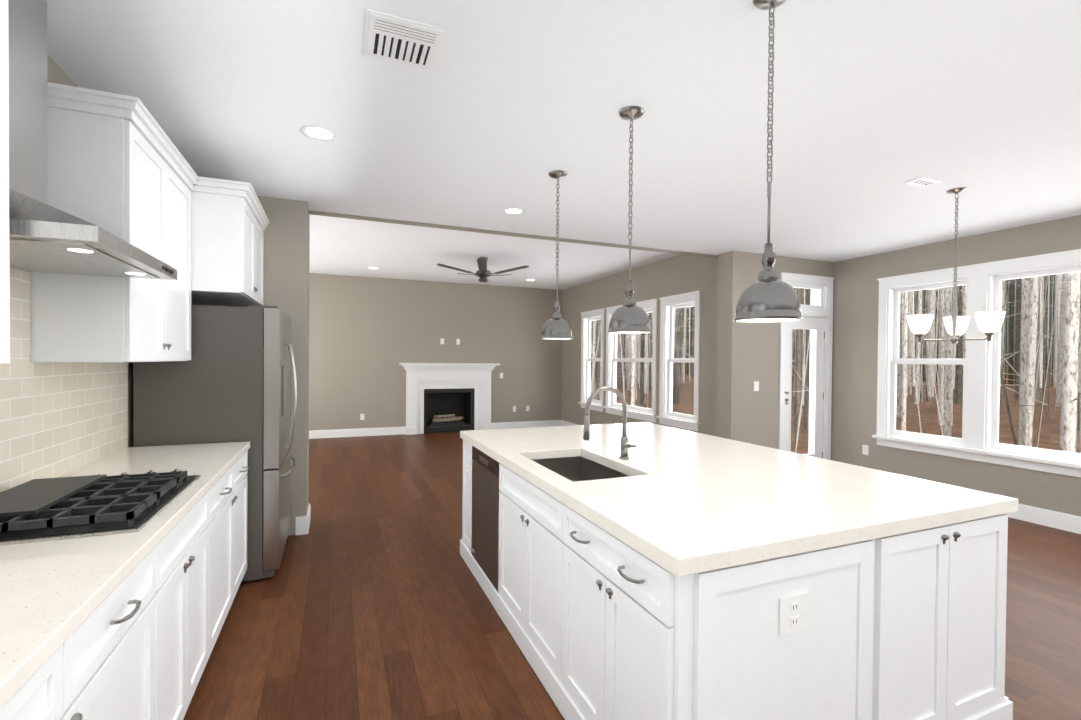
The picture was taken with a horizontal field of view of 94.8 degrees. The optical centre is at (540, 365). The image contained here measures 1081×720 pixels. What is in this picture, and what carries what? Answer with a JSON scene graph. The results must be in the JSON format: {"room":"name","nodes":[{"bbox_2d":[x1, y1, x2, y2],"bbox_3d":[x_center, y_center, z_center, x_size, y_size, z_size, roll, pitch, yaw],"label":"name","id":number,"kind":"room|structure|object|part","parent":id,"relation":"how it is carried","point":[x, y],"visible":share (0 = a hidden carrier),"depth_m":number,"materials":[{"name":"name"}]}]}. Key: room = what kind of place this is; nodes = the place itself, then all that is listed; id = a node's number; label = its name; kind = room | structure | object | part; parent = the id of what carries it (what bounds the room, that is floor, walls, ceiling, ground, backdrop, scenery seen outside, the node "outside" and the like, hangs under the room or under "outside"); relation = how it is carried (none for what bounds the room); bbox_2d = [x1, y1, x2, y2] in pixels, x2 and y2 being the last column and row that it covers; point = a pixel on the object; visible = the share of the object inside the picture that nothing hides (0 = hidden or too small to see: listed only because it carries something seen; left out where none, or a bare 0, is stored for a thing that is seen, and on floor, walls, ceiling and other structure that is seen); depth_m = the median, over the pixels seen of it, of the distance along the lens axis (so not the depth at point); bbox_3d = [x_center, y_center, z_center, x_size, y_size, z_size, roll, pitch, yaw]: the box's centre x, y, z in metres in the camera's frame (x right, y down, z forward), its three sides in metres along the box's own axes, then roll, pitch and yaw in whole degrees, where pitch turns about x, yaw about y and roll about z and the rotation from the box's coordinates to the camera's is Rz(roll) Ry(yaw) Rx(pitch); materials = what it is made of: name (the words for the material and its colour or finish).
{"room":"kitchen","nodes":[
{"label":"kitchen","id":0,"kind":"room"},
{"bbox_2d":[47,55,132,446],"bbox_3d":[-1.645,0.064,0.812,0.140,2.740,6.300,0,1,-22],"label":"wall","id":1,"kind":"structure","parent":0,"point":[56,74],"depth_m":2.34,"materials":[{"name":"paint"}]},
{"bbox_2d":[0,0,27,371],"bbox_3d":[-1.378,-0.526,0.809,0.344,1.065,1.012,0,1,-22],"label":"upper cabinet","id":2,"kind":"object","parent":1,"relation":"attached to","point":[13,13],"depth_m":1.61,"materials":[{"name":"white wood"}]},
{"bbox_2d":[8,0,176,279],"bbox_3d":[-1.663,-0.839,1.710,0.501,0.952,0.780,0,1,-22],"label":"range hood","id":3,"kind":"object","parent":1,"relation":"attached to","point":[69,171],"depth_m":1.80,"materials":[{"name":"silver metal"}]},
{"bbox_2d":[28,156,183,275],"bbox_3d":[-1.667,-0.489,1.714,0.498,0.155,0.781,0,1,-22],"label":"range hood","id":4,"kind":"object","parent":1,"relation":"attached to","point":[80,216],"depth_m":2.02,"materials":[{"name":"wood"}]},
{"bbox_2d":[28,88,199,367],"bbox_3d":[-2.075,-0.552,2.504,0.344,1.065,0.975,0,1,-22],"label":"upper cabinet","id":5,"kind":"object","parent":1,"relation":"attached to","point":[82,317],"depth_m":2.09,"materials":[{"name":"white wood"}]},
{"bbox_2d":[196,184,267,305],"bbox_3d":[-2.308,-0.780,3.434,0.619,0.634,0.916,0,1,-22],"label":"upper cabinet","id":6,"kind":"object","parent":1,"relation":"attached to","point":[229,229],"depth_m":3.10,"materials":[{"name":"white wood"}]},
{"bbox_2d":[191,191,309,535],"bbox_3d":[-2.490,0.018,4.076,1.060,2.740,0.380,0,1,-22],"label":"wall","id":7,"kind":"structure","parent":0,"point":[286,263],"depth_m":4.07,"materials":[{"name":"paint"}]},
{"bbox_2d":[302,503,310,534],"bbox_3d":[-2.009,1.316,4.284,0.036,0.147,0.396,0,1,-22],"label":"baseboard","id":8,"kind":"structure","parent":7,"relation":"attached to","point":[306,520],"depth_m":4.10,"materials":[{"name":"white wood"}]},
{"bbox_2d":[309,273,561,430],"bbox_3d":[-2.183,-0.161,9.800,5.940,2.970,0.140,0,1,-22],"label":"wall","id":9,"kind":"structure","parent":0,"point":[367,335],"depth_m":9.59,"materials":[{"name":"paint"}]},
{"bbox_2d":[309,426,405,438],"bbox_3d":[-3.754,1.246,9.091,2.505,0.147,0.015,0,1,-22],"label":"baseboard","id":10,"kind":"structure","parent":9,"relation":"attached to","point":[313,434],"depth_m":9.22,"materials":[{"name":"white wood"}]},
{"bbox_2d":[491,420,559,428],"bbox_3d":[-0.308,1.258,10.508,1.565,0.147,0.015,0,1,-22],"label":"baseboard","id":11,"kind":"structure","parent":9,"relation":"attached to","point":[549,423],"depth_m":10.50,"materials":[{"name":"white wood"}]},
{"bbox_2d":[309,214,680,289],"bbox_3d":[-1.288,-1.687,7.453,6.200,0.150,5.240,0,1,-22],"label":"ceiling","id":12,"kind":"structure","parent":0,"point":[346,246],"depth_m":7.28,"materials":[{"name":"paint"}]},
{"bbox_2d":[437,257,528,281],"bbox_3d":[-0.908,-1.358,7.419,1.275,0.500,1.334,0,1,-22],"label":"room ceiling fan","id":13,"kind":"object","parent":12,"relation":"hanging from","point":[483,273],"visible":1,"depth_m":7.32,"materials":[{"name":"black metal"}]},
{"bbox_2d":[309,210,717,257],"bbox_3d":[-0.266,-1.455,5.097,5.900,0.240,0.100,0,1,-22],"label":"header beam","id":14,"kind":"structure","parent":0,"point":[329,214],"depth_m":5.00,"materials":[{"name":"paint"}]},
{"bbox_2d":[46,0,1080,261],"bbox_3d":[1.686,-1.485,2.191,7.460,0.380,6.760,0,1,-22],"label":"ceiling","id":15,"kind":"structure","parent":0,"point":[504,104],"depth_m":2.55,"materials":[{"name":"paint"}]},
{"bbox_2d":[300,125,337,140],"bbox_3d":[-1.263,-1.324,2.840,0.196,0.006,0.196,0,1,-22],"label":"recessed light","id":16,"kind":"object","parent":15,"relation":"in","point":[319,133],"visible":1,"depth_m":2.83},
{"bbox_2d":[362,8,447,71],"bbox_3d":[-0.557,-1.306,2.017,0.300,0.010,0.300,0,1,-22],"label":"ceiling vent","id":17,"kind":"object","parent":15,"relation":"in","point":[401,40],"visible":1,"depth_m":1.99,"materials":[{"name":"metal"}]},
{"bbox_2d":[502,208,524,214],"bbox_3d":[-0.232,-1.333,4.302,0.196,0.006,0.196,0,1,-22],"label":"recessed light","id":18,"kind":"object","parent":15,"relation":"in","point":[514,211],"visible":1,"depth_m":4.31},
{"bbox_2d":[541,170,571,339],"bbox_3d":[0.116,-0.752,3.438,0.220,1.140,0.220,0,1,-22],"label":"pendant light","id":19,"kind":"object","parent":15,"relation":"hanging from","point":[556,327],"visible":1,"depth_m":3.40,"materials":[{"name":"silver metal"}]},
{"bbox_2d":[608,106,650,333],"bbox_3d":[0.465,-0.740,2.576,0.220,1.140,0.220,0,1,-22],"label":"pendant light","id":20,"kind":"object","parent":15,"relation":"hanging from","point":[629,316],"visible":1,"depth_m":2.54,"materials":[{"name":"silver metal"}]},
{"bbox_2d":[734,0,802,322],"bbox_3d":[0.803,-0.727,1.742,0.220,1.140,0.220,0,1,-22],"label":"pendant light","id":21,"kind":"object","parent":15,"relation":"hanging from","point":[768,296],"visible":1,"depth_m":1.72,"materials":[{"name":"silver metal"}]},
{"bbox_2d":[904,177,941,186],"bbox_3d":[2.706,-1.297,3.521,0.220,0.010,0.120,0,1,-22],"label":"ceiling vent","id":22,"kind":"object","parent":15,"relation":"in","point":[922,181],"visible":1,"depth_m":3.51,"materials":[{"name":"metal"}]},
{"bbox_2d":[907,187,1005,343],"bbox_3d":[3.113,-0.730,3.656,0.554,1.140,0.519,0,1,-22],"label":"chandelier","id":23,"kind":"object","parent":15,"relation":"hanging from","point":[989,323],"visible":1,"depth_m":3.69,"materials":[{"name":"white glass"}]},
{"bbox_2d":[183,432,1080,719],"bbox_3d":[0.637,1.457,4.691,7.680,0.100,12.100,0,1,-22],"label":"floor","id":24,"kind":"structure","parent":0,"point":[369,600],"depth_m":2.79,"materials":[{"name":"brown wood"}]},
{"bbox_2d":[0,528,175,719],"bbox_3d":[-1.285,0.995,0.958,0.639,0.879,1.169,0,1,-22],"label":"base cabinet","id":25,"kind":"object","parent":24,"relation":"on","point":[119,663],"depth_m":1.30,"materials":[{"name":"white wood"}]},
{"bbox_2d":[0,442,249,699],"bbox_3d":[-1.601,0.523,1.730,0.638,0.041,2.850,0,1,-22],"label":"countertop","id":26,"kind":"structure","parent":25,"relation":"on","point":[67,540],"depth_m":1.47,"materials":[{"name":"beige stone"}]},
{"bbox_2d":[0,469,200,545],"bbox_3d":[-1.619,0.468,1.770,0.530,0.068,0.760,0,1,-22],"label":"cooktop","id":27,"kind":"object","parent":26,"relation":"in","point":[45,510],"depth_m":1.62,"materials":[{"name":"black metal"}]},
{"bbox_2d":[172,480,219,719],"bbox_3d":[-1.618,0.983,1.767,0.639,0.879,0.819,0,1,-22],"label":"base cabinet","id":28,"kind":"object","parent":24,"relation":"on","point":[197,531],"depth_m":2.03,"materials":[{"name":"white wood"}]},
{"bbox_2d":[133,305,296,581],"bbox_3d":[-2.196,0.502,3.519,0.844,1.790,0.870,0,1,-22],"label":"fridge","id":29,"kind":"object","parent":24,"relation":"on","point":[229,381],"visible":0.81,"depth_m":3.17,"materials":[{"name":"silver metal"}]},
{"bbox_2d":[220,456,243,630],"bbox_3d":[-1.857,0.974,2.350,0.639,0.879,0.679,0,1,-22],"label":"base cabinet","id":30,"kind":"object","parent":24,"relation":"on","point":[232,482],"depth_m":2.68,"materials":[{"name":"white wood"}]},
{"bbox_2d":[244,448,248,573],"bbox_3d":[-2.044,0.967,2.803,0.639,0.879,0.540,0,1,-22],"label":"base cabinet","id":31,"kind":"object","parent":24,"relation":"on","point":[246,468],"depth_m":3.11,"materials":[{"name":"white wood"}]},
{"bbox_2d":[399,363,499,434],"bbox_3d":[-1.860,0.638,10.032,1.960,1.372,0.700,0,1,-22],"label":"fireplace","id":32,"kind":"object","parent":24,"relation":"on","point":[438,394],"visible":0.9,"depth_m":9.93,"materials":[{"name":"wood"}]},
{"bbox_2d":[460,438,1017,719],"bbox_3d":[0.632,0.994,2.838,1.672,0.870,2.562,0,1,-22],"label":"kitchen island","id":33,"kind":"object","parent":24,"relation":"on","point":[624,570],"depth_m":1.72,"materials":[{"name":"white wood"}]},
{"bbox_2d":[471,446,499,591],"bbox_3d":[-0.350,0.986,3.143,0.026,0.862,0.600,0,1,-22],"label":"dishwasher","id":34,"kind":"object","parent":33,"relation":"in","point":[485,468],"depth_m":3.10,"materials":[{"name":"brown metal"}]},
{"bbox_2d":[460,422,1017,573],"bbox_3d":[0.648,0.582,2.844,1.650,0.145,2.560,0,1,-22],"label":"island countertop","id":35,"kind":"structure","parent":33,"relation":"on","point":[689,500],"depth_m":2.04,"materials":[{"name":"beige stone"}]},
{"bbox_2d":[532,456,628,481],"bbox_3d":[0.193,0.662,2.609,0.434,0.209,0.754,0,1,-22],"label":"sink","id":36,"kind":"object","parent":35,"relation":"in","point":[574,468],"depth_m":2.95,"materials":[{"name":"black metal"}]},
{"bbox_2d":[583,386,636,459],"bbox_3d":[0.372,0.310,2.634,0.282,0.397,0.141,0,1,-22],"label":"faucet","id":37,"kind":"object","parent":35,"relation":"on","point":[624,446],"depth_m":2.69,"materials":[{"name":"silver metal"}]},
{"bbox_2d":[561,254,717,435],"bbox_3d":[1.491,-0.115,8.489,0.140,2.970,5.080,0,1,-22],"label":"wall","id":38,"kind":"structure","parent":0,"point":[678,274],"depth_m":7.69,"materials":[{"name":"paint"}]},
{"bbox_2d":[560,420,577,425],"bbox_3d":[1.407,1.296,8.476,0.016,0.147,5.080,0,1,-22],"label":"baseboard","id":39,"kind":"structure","parent":38,"relation":"attached to","point":[562,423],"depth_m":10.57,"materials":[{"name":"white wood"}]},
{"bbox_2d":[578,308,604,411],"bbox_3d":[1.030,-0.100,9.533,0.200,1.897,0.930,0,1,-22],"label":"living room window","id":40,"kind":"structure","parent":38,"relation":"in","point":[587,317],"depth_m":9.82,"materials":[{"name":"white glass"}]},
{"bbox_3d":[1.074,-0.108,9.551,0.038,1.530,0.574,0,1,-22],"label":"glass","id":41,"kind":"part","parent":40,"relation":"part of","materials":[{"name":"clear glass"}]},
{"bbox_2d":[603,298,657,422],"bbox_3d":[1.528,-0.082,8.321,0.200,1.897,1.570,0,1,-22],"label":"living room window","id":42,"kind":"structure","parent":38,"relation":"in","point":[611,406],"depth_m":8.31,"materials":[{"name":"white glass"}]},
{"bbox_3d":[1.572,-0.090,8.339,0.038,1.530,1.214,0,1,-22],"label":"glass","id":43,"kind":"part","parent":42,"relation":"part of","materials":[{"name":"clear glass"}]},
{"bbox_2d":[656,290,700,430],"bbox_3d":[2.020,-0.064,7.124,0.200,1.897,0.920,0,1,-22],"label":"living room window","id":44,"kind":"structure","parent":38,"relation":"in","point":[668,306],"depth_m":7.31,"materials":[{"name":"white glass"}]},
{"bbox_3d":[2.064,-0.072,7.142,0.038,1.530,0.564,0,1,-22],"label":"glass","id":45,"kind":"part","parent":44,"relation":"part of","materials":[{"name":"clear glass"}]},
{"bbox_2d":[716,251,832,458],"bbox_3d":[3.010,0.038,6.240,1.800,2.740,0.240,0,1,-22],"label":"wall","id":46,"kind":"structure","parent":0,"point":[748,354],"depth_m":5.92,"materials":[{"name":"paint"}]},
{"bbox_2d":[754,381,758,390],"bbox_3d":[2.576,0.249,5.928,0.072,0.115,0.012,0,1,-22],"label":"electrical outlet plate","id":47,"kind":"object","parent":46,"relation":"attached to","point":[756,383],"depth_m":5.93,"materials":[{"name":"white plastic"}]},
{"bbox_2d":[778,272,834,459],"bbox_3d":[3.289,0.140,6.337,0.906,2.540,0.265,0,1,-22],"label":"exterior door","id":48,"kind":"structure","parent":46,"relation":"in","point":[820,307],"depth_m":6.36,"materials":[{"name":"white wood"}]},
{"bbox_3d":[3.305,0.076,6.298,0.630,2.112,0.022,0,1,-22],"label":"glass","id":49,"kind":"part","parent":48,"relation":"part of","materials":[{"name":"clear glass"}]},
{"bbox_2d":[831,215,1080,516],"bbox_3d":[5.018,0.087,3.541,0.140,2.740,6.280,0,1,-22],"label":"wall","id":50,"kind":"structure","parent":0,"point":[855,355],"depth_m":5.58,"materials":[{"name":"paint"}]},
{"bbox_2d":[862,445,868,454],"bbox_3d":[3.922,1.019,6.003,0.008,0.115,0.072,0,1,-22],"label":"electrical outlet plate","id":51,"kind":"object","parent":50,"relation":"attached to","point":[865,449],"depth_m":6.00,"materials":[{"name":"white plastic"}]},
{"bbox_2d":[872,249,1080,476],"bbox_3d":[4.755,-0.015,4.102,0.200,1.957,3.890,0,1,-22],"label":"nook window","id":52,"kind":"structure","parent":50,"relation":"in","point":[979,440],"depth_m":4.95,"materials":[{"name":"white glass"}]},
{"bbox_2d":[1006,503,1080,533],"bbox_3d":[4.933,1.383,3.526,0.020,0.147,6.280,0,1,-22],"label":"baseboard","id":53,"kind":"structure","parent":50,"relation":"attached to","point":[1054,519],"depth_m":4.45,"materials":[{"name":"white wood"}]},
{"label":"outside","id":54,"kind":"structure","parent":0,"visible":0},
{"bbox_2d":[590,374,1079,453],"bbox_3d":[13.515,1.664,32.427,130.000,0.250,130.000,0,1,-22],"label":"ground","id":55,"kind":"structure","parent":54,"point":[910,418],"depth_m":17.06,"materials":[{"name":"brown soil"}]},
{"bbox_2d":[590,271,1080,452],"bbox_3d":[19.888,-9.423,25.882,47.292,22.494,69.810,0,1,-22],"label":"trees","id":56,"kind":"object","parent":55,"relation":"on","point":[947,404],"depth_m":14.48,"materials":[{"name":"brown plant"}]},
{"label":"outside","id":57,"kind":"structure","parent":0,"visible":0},
{"bbox_2d":[590,274,1054,385],"bbox_3d":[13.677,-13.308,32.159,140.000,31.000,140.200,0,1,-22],"label":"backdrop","id":58,"kind":"structure","parent":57,"point":[1010,332],"depth_m":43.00,"materials":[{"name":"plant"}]}
]}

